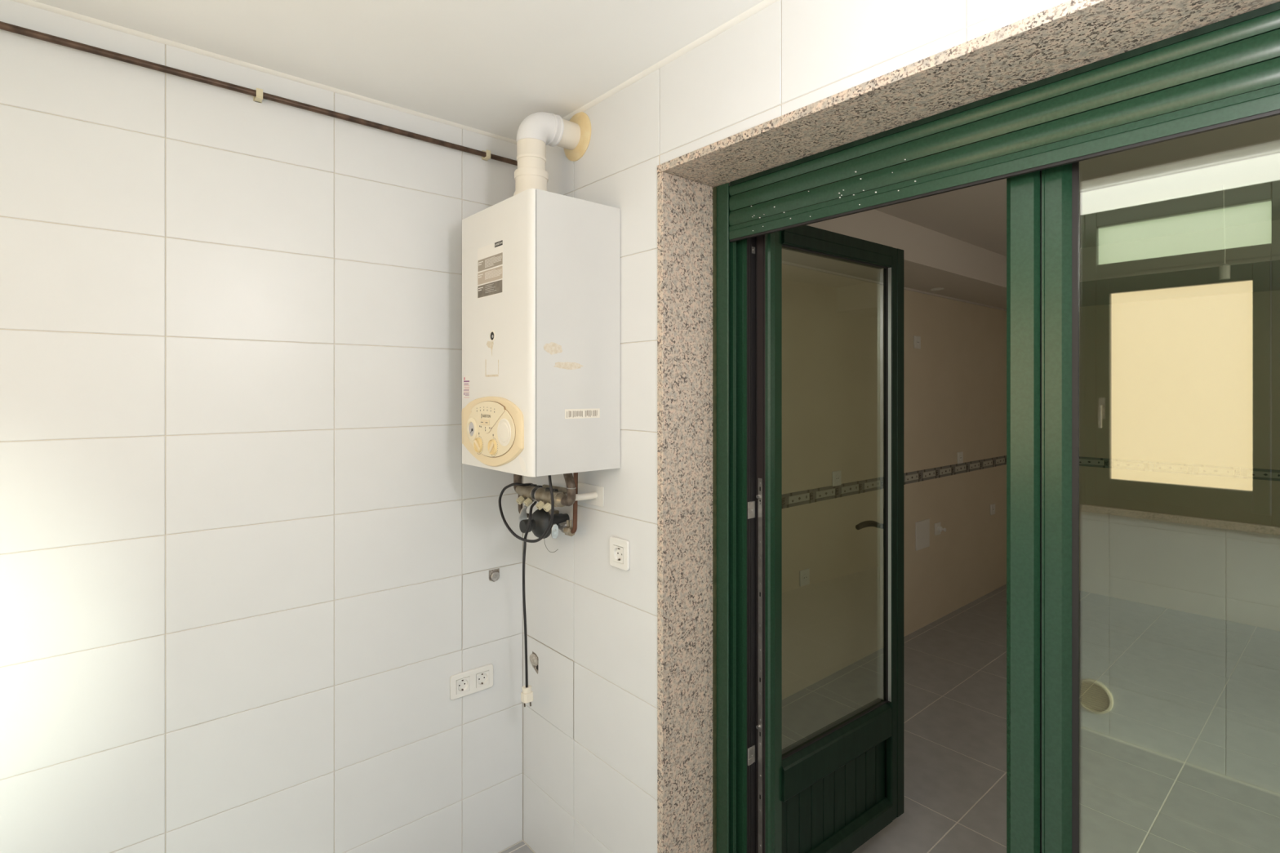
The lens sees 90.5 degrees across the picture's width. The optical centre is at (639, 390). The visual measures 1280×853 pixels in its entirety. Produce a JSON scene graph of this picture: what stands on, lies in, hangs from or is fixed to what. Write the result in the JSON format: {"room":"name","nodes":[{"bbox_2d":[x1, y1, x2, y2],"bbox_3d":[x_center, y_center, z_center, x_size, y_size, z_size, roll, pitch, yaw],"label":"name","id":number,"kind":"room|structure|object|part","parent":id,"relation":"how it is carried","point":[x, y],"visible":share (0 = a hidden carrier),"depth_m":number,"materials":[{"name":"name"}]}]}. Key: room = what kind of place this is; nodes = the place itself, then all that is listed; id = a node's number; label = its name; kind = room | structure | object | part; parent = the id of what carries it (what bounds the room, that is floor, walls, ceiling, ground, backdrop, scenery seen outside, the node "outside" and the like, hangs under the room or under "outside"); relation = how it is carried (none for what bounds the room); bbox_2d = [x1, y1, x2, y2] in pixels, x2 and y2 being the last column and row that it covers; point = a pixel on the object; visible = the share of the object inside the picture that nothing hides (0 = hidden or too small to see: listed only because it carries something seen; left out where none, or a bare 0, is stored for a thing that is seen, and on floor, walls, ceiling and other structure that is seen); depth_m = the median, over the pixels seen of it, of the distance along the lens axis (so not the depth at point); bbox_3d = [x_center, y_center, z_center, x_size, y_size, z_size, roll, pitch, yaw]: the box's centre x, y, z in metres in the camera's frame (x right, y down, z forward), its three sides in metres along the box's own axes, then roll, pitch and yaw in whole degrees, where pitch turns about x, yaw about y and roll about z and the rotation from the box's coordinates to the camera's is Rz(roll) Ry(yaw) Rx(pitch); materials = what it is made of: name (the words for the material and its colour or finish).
{"room":"utility room","nodes":[
{"label":"utility room","id":0,"kind":"room"},
{"bbox_2d":[32,0,764,140],"bbox_3d":[-0.209,-0.929,0.499,1.980,0.100,3.350,0,0,-41],"label":"ceiling","id":1,"kind":"structure","parent":0,"point":[486,65],"depth_m":1.60,"materials":[{"name":"white paint"}]},
{"bbox_2d":[0,0,1006,852],"bbox_3d":[0.629,0.364,3.324,6.890,2.680,0.250,0,0,-41],"label":"wall","id":2,"kind":"structure","parent":0,"point":[249,548],"depth_m":1.77,"materials":[{"name":"beige tile"}]},
{"bbox_2d":[0,21,517,165],"bbox_3d":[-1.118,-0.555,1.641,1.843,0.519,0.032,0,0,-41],"label":"pipe","id":3,"kind":"object","parent":2,"relation":"attached to","point":[258,95],"visible":0.84,"depth_m":1.67,"materials":[{"name":"brown metal"}]},
{"bbox_2d":[11,0,516,144],"bbox_3d":[-1.119,-0.875,1.653,1.860,0.008,0.012,0,0,-41],"label":"trim","id":4,"kind":"structure","parent":2,"relation":"attached to","point":[30,2],"depth_m":1.70,"materials":[{"name":"white"}]},
{"bbox_2d":[449,663,493,700],"bbox_3d":[-0.564,0.977,2.131,0.154,0.079,0.010,0,0,-41],"label":"double socket","id":5,"kind":"object","parent":2,"relation":"attached to","point":[480,678],"visible":1,"depth_m":2.12,"materials":[{"name":"white plastic"}]},
{"bbox_2d":[488,568,499,582],"bbox_3d":[-0.501,0.639,2.188,0.042,0.046,0.009,0,0,-41],"label":"pipe stub","id":6,"kind":"object","parent":2,"relation":"attached to","point":[494,575],"visible":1,"depth_m":2.19,"materials":[{"name":"silver metal"}]},
{"bbox_2d":[799,568,809,586],"bbox_3d":[0.885,1.005,3.410,0.082,0.084,0.012,0,0,-41],"label":"wall socket","id":7,"kind":"object","parent":2,"relation":"attached to","point":[804,575],"visible":1,"depth_m":3.40,"materials":[{"name":"white plastic"}]},
{"bbox_2d":[831,470,841,486],"bbox_3d":[1.120,0.501,3.612,0.082,0.084,0.012,0,0,-41],"label":"wall socket","id":8,"kind":"object","parent":2,"relation":"attached to","point":[836,475],"visible":1,"depth_m":3.60,"materials":[{"name":"white plastic"}]},
{"bbox_2d":[913,335,920,348],"bbox_3d":[1.852,-0.321,4.239,0.082,0.084,0.012,0,0,-41],"label":"wall socket","id":9,"kind":"object","parent":2,"relation":"attached to","point":[917,340],"visible":1,"depth_m":4.23,"materials":[{"name":"white plastic"}]},
{"bbox_2d":[915,518,929,551],"bbox_3d":[1.909,0.974,4.290,0.190,0.190,0.010,0,0,-41],"label":"cover plate","id":10,"kind":"object","parent":2,"relation":"attached to","point":[922,527],"visible":1,"depth_m":4.27,"materials":[{"name":"white plastic"}]},
{"bbox_2d":[934,521,946,535],"bbox_3d":[2.095,0.967,4.418,0.082,0.084,0.058,0,0,-41],"label":"wall socket","id":11,"kind":"object","parent":2,"relation":"attached to","point":[938,528],"visible":1,"depth_m":4.42,"materials":[{"name":"white plastic"}]},
{"bbox_3d":[2.080,0.967,4.436,0.082,0.084,0.010,0,0,-41],"label":"plate","id":12,"kind":"part","parent":11,"relation":"part of","materials":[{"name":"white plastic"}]},
{"bbox_2d":[957,451,963,463],"bbox_3d":[2.357,0.496,4.672,0.082,0.084,0.012,0,0,-41],"label":"wall socket","id":13,"kind":"object","parent":2,"relation":"attached to","point":[960,455],"visible":1,"depth_m":4.67,"materials":[{"name":"white plastic"}]},
{"bbox_2d":[990,503,995,515],"bbox_3d":[2.816,0.949,5.065,0.082,0.084,0.012,0,0,-41],"label":"wall socket","id":14,"kind":"object","parent":2,"relation":"attached to","point":[992,506],"visible":1,"depth_m":5.05,"materials":[{"name":"white plastic"}]},
{"bbox_2d":[523,0,1069,852],"bbox_3d":[0.672,0.388,1.223,0.300,2.633,3.002,0,0,-41],"label":"wall","id":15,"kind":"structure","parent":0,"point":[590,722],"depth_m":1.79,"materials":[{"name":"beige tile"}]},
{"bbox_2d":[529,652,537,674],"bbox_3d":[-0.369,0.945,2.202,0.012,0.074,0.056,0,0,-41],"label":"pipe stub","id":16,"kind":"object","parent":15,"relation":"attached to","point":[533,658],"visible":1,"depth_m":2.19,"materials":[{"name":"silver"}]},
{"bbox_2d":[461,188,620,476],"bbox_3d":[-0.312,-0.150,1.896,0.315,0.753,0.418,0,0,-41],"label":"water heater","id":17,"kind":"object","parent":15,"relation":"attached to","point":[541,268],"visible":1,"depth_m":1.75,"materials":[{"name":"white metal"}]},
{"bbox_2d":[463,377,469,395],"bbox_3d":[-0.529,-0.009,1.935,0.001,0.064,0.038,0,0,-41],"label":"print","id":18,"kind":"object","parent":17,"relation":"on","point":[466,380],"depth_m":1.93,"materials":[{"name":"purple"}]},
{"bbox_3d":[-0.471,0.159,1.845,0.007,0.044,0.044,0,0,-41],"label":"dial knob","id":19,"kind":"part","parent":17,"relation":"part of","materials":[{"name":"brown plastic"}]},
{"bbox_2d":[478,243,502,293],"bbox_3d":[-0.431,-0.349,1.820,0.001,0.132,0.143,0,0,-41],"label":"print","id":20,"kind":"object","parent":17,"relation":"attached to","point":[490,255],"depth_m":1.82,"materials":[{"name":"white paper"}]},
{"bbox_3d":[-0.426,0.112,1.800,0.004,0.153,0.285,0,0,-41],"label":"dial plate","id":21,"kind":"part","parent":17,"relation":"part of","materials":[{"name":"beige plastic"}]},
{"bbox_3d":[-0.414,0.159,1.778,0.007,0.044,0.044,0,0,-41],"label":"dial knob","id":22,"kind":"part","parent":17,"relation":"part of","materials":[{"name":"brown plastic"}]},
{"bbox_3d":[-0.428,0.117,1.812,0.009,0.199,0.366,0,0,-41],"label":"control panel","id":23,"kind":"part","parent":17,"relation":"part of","materials":[{"name":"beige plastic"}]},
{"bbox_2d":[498,475,554,706],"bbox_3d":[-0.326,0.627,1.948,0.115,0.803,0.316,0,0,-34],"label":"power cord","id":24,"kind":"object","parent":17,"relation":"hanging from","point":[526,695],"visible":0.93,"depth_m":2.02,"materials":[{"name":"black plastic"}]},
{"bbox_2d":[513,472,576,511],"bbox_3d":[-0.294,0.294,1.981,0.095,0.143,0.338,0,0,-41],"label":"valve manifold","id":25,"kind":"object","parent":17,"relation":"attached to","point":[534,492],"visible":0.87,"depth_m":1.94,"materials":[{"name":"gold metal"}]},
{"bbox_3d":[-0.382,0.352,2.032,0.028,0.028,0.023,0,0,-41],"label":"ivory knob","id":26,"kind":"part","parent":25,"relation":"part of","materials":[{"name":"beige plastic"}]},
{"bbox_2d":[518,494,528,523],"bbox_3d":[-0.355,0.392,2.108,0.101,0.116,0.050,0,0,-23],"label":"tap","id":27,"kind":"object","parent":25,"relation":"attached to","point":[523,515],"visible":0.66,"depth_m":2.07,"materials":[{"name":"silver metal"}]},
{"bbox_3d":[-0.383,0.414,2.083,0.028,0.073,0.021,0,0,-11],"label":"tap lever","id":28,"kind":"part","parent":27,"relation":"part of","materials":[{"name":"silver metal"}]},
{"bbox_3d":[-0.352,0.352,1.996,0.028,0.028,0.023,0,0,-41],"label":"ivory knob","id":29,"kind":"part","parent":25,"relation":"part of","materials":[{"name":"beige plastic"}]},
{"bbox_3d":[-0.305,0.352,1.942,0.028,0.028,0.023,0,0,-41],"label":"ivory knob","id":30,"kind":"part","parent":25,"relation":"part of","materials":[{"name":"beige plastic"}]},
{"bbox_2d":[519,508,569,538],"bbox_3d":[-0.308,0.418,2.008,0.109,0.094,0.169,0,0,31],"label":"valve","id":31,"kind":"object","parent":25,"relation":"attached to","point":[540,519],"visible":0.82,"depth_m":1.96,"materials":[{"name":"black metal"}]},
{"bbox_3d":[-0.278,0.352,1.911,0.028,0.028,0.023,0,0,-41],"label":"ivory knob","id":32,"kind":"part","parent":25,"relation":"part of","materials":[{"name":"beige plastic"}]},
{"bbox_2d":[565,492,597,501],"bbox_3d":[-0.180,0.321,1.916,0.107,0.024,0.042,0,0,-3],"label":"supply pipe","id":33,"kind":"object","parent":25,"relation":"attached to","point":[584,496],"visible":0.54,"depth_m":1.90,"materials":[{"name":"beige plastic"}]},
{"bbox_2d":[513,111,591,195],"bbox_3d":[-0.273,-0.701,1.942,0.239,0.350,0.149,0,0,-41],"label":"flue pipe","id":34,"kind":"object","parent":17,"relation":"attached to","point":[538,130],"visible":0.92,"depth_m":1.89,"materials":[{"name":"beige plastic"}]},
{"bbox_2d":[551,472,577,538],"bbox_3d":[-0.236,0.342,1.968,0.080,0.232,0.110,0,0,-10],"label":"copper pipe","id":35,"kind":"object","parent":17,"relation":"attached to","point":[568,527],"visible":0.95,"depth_m":1.94,"materials":[{"name":"gold metal"}]},
{"bbox_2d":[551,520,573,538],"bbox_3d":[-0.239,0.434,1.985,0.092,0.048,0.054,0,0,-41],"label":"tap","id":36,"kind":"object","parent":35,"relation":"on","point":[564,526],"depth_m":1.96,"materials":[{"name":"silver metal"}]},
{"bbox_3d":[-0.300,-0.151,1.907,0.280,0.752,0.417,0,0,-41],"label":"casing","id":37,"kind":"part","parent":17,"relation":"part of","materials":[{"name":"white metal"}]},
{"bbox_2d":[577,482,604,506],"bbox_3d":[-0.152,0.320,1.951,0.003,0.060,0.132,0,0,-41],"label":"wall plate","id":38,"kind":"object","parent":15,"relation":"attached to","point":[583,488],"visible":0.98,"depth_m":1.94,"materials":[{"name":"white plastic"}]},
{"bbox_2d":[609,536,629,570],"bbox_3d":[-0.059,0.472,1.838,0.010,0.085,0.084,0,0,-41],"label":"socket","id":39,"kind":"object","parent":15,"relation":"attached to","point":[619,548],"visible":1,"depth_m":1.83,"materials":[{"name":"white plastic"}]},
{"bbox_2d":[562,0,778,120],"bbox_3d":[0.558,-0.874,1.115,0.013,0.009,2.988,0,0,-41],"label":"trim","id":40,"kind":"structure","parent":15,"relation":"attached to","point":[765,3],"depth_m":1.65,"materials":[{"name":"white"}]},
{"bbox_2d":[736,236,755,852],"bbox_3d":[0.819,0.503,1.230,0.068,2.178,1.699,0,0,-41],"label":"door frame","id":41,"kind":"structure","parent":15,"relation":"attached to","point":[745,248],"depth_m":1.82,"materials":[{"name":"green paint"}]},
{"bbox_3d":[0.320,1.044,1.815,0.031,0.048,0.006,0,0,-41],"label":"keeper plate","id":42,"kind":"part","parent":41,"relation":"part of","materials":[{"name":"metal"}]},
{"bbox_3d":[0.320,0.342,1.815,0.031,0.048,0.006,0,0,-41],"label":"keeper plate","id":43,"kind":"part","parent":41,"relation":"part of","materials":[{"name":"metal"}]},
{"bbox_3d":[0.326,-0.402,1.822,0.014,0.019,0.004,0,0,-41],"label":"corner plate","id":44,"kind":"part","parent":41,"relation":"part of","materials":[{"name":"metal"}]},
{"bbox_2d":[755,225,903,852],"bbox_3d":[0.624,0.501,2.053,0.747,1.997,0.104,0,0,-41],"label":"door","id":45,"kind":"structure","parent":15,"relation":"in","point":[833,789],"depth_m":1.98,"materials":[{"name":"green paint"}]},
{"bbox_3d":[0.633,-0.464,2.050,0.577,0.068,0.054,0,0,-38],"label":"rail","id":46,"kind":"part","parent":45,"relation":"part of","materials":[{"name":"green metal"}]},
{"bbox_3d":[0.633,1.147,2.051,0.577,0.114,0.052,0,0,-38],"label":"rail","id":47,"kind":"part","parent":45,"relation":"part of","materials":[{"name":"green metal"}]},
{"bbox_3d":[0.633,1.464,2.050,0.577,0.071,0.054,0,0,-38],"label":"rail","id":48,"kind":"part","parent":45,"relation":"part of","materials":[{"name":"green metal"}]},
{"bbox_3d":[0.827,0.494,2.272,0.154,0.140,0.043,0,0,-29],"label":"handle","id":49,"kind":"part","parent":45,"relation":"part of","materials":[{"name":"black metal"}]},
{"bbox_2d":[657,0,1279,852],"bbox_3d":[0.729,0.501,1.153,0.305,2.217,1.743,0,0,-41],"label":"door surround","id":50,"kind":"object","parent":15,"relation":"attached to","point":[1071,34],"visible":0.97,"depth_m":1.71,"materials":[{"name":"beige stone"}]},
{"bbox_2d":[712,1,1279,852],"bbox_3d":[0.777,0.503,1.194,0.040,2.178,1.699,0,0,-41],"label":"door frame","id":51,"kind":"structure","parent":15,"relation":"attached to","point":[1225,73],"depth_m":1.33,"materials":[{"name":"green paint"}]},
{"bbox_3d":[0.244,0.504,1.821,0.036,2.177,0.054,0,0,-41],"label":"guide rail","id":52,"kind":"part","parent":51,"relation":"part of","materials":[{"name":"green metal"}]},
{"bbox_2d":[1006,161,1079,852],"bbox_3d":[1.047,0.521,0.973,0.055,2.046,0.876,0,0,-41],"label":"door frame","id":53,"kind":"structure","parent":15,"relation":"in","point":[1042,206],"depth_m":1.24,"materials":[{"name":"green paint"}]},
{"bbox_2d":[498,584,1279,852],"bbox_3d":[1.616,1.664,2.096,6.790,0.120,3.300,0,0,-41],"label":"floor","id":54,"kind":"structure","parent":0,"point":[1180,711],"depth_m":3.02,"materials":[{"name":"grey tile"}]},
{"bbox_2d":[874,115,1279,256],"bbox_3d":[2.497,-0.927,2.805,4.530,0.097,3.030,0,0,-41],"label":"ceiling","id":55,"kind":"structure","parent":0,"point":[1172,187],"depth_m":2.84,"materials":[{"name":"beige paint"}]},
{"bbox_2d":[782,208,1279,311],"bbox_3d":[2.497,-0.768,2.805,4.530,0.222,3.030,0,0,-41],"label":"soffit","id":56,"kind":"structure","parent":55,"relation":"attached to","point":[1182,265],"depth_m":3.66,"materials":[{"name":"beige paint"}]},
{"bbox_2d":[929,288,943,290],"bbox_3d":[1.956,-0.666,4.181,0.084,0.006,0.084,0,0,-41],"label":"recessed light","id":57,"kind":"object","parent":56,"relation":"attached to","point":[931,289],"visible":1,"depth_m":4.19,"materials":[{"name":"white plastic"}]},
{"bbox_2d":[1218,184,1230,279],"bbox_3d":[2.494,-0.676,2.708,0.037,0.405,0.037,0,0,-41],"label":"pendant lampholder","id":58,"kind":"object","parent":55,"relation":"hanging from","point":[1224,268],"visible":1,"depth_m":2.71,"materials":[{"name":"white plastic"}]},
{"bbox_3d":[2.493,-0.707,2.710,0.010,0.343,0.006,0,0,28],"label":"cord","id":59,"kind":"part","parent":58,"relation":"part of","materials":[{"name":"white plastic"}]},
{"bbox_2d":[1079,289,1279,631],"bbox_3d":[4.307,0.364,4.285,0.155,2.680,3.139,0,0,-41],"label":"wall","id":60,"kind":"structure","parent":0,"point":[1180,398],"depth_m":4.59,"materials":[{"name":"tile"}]}
]}

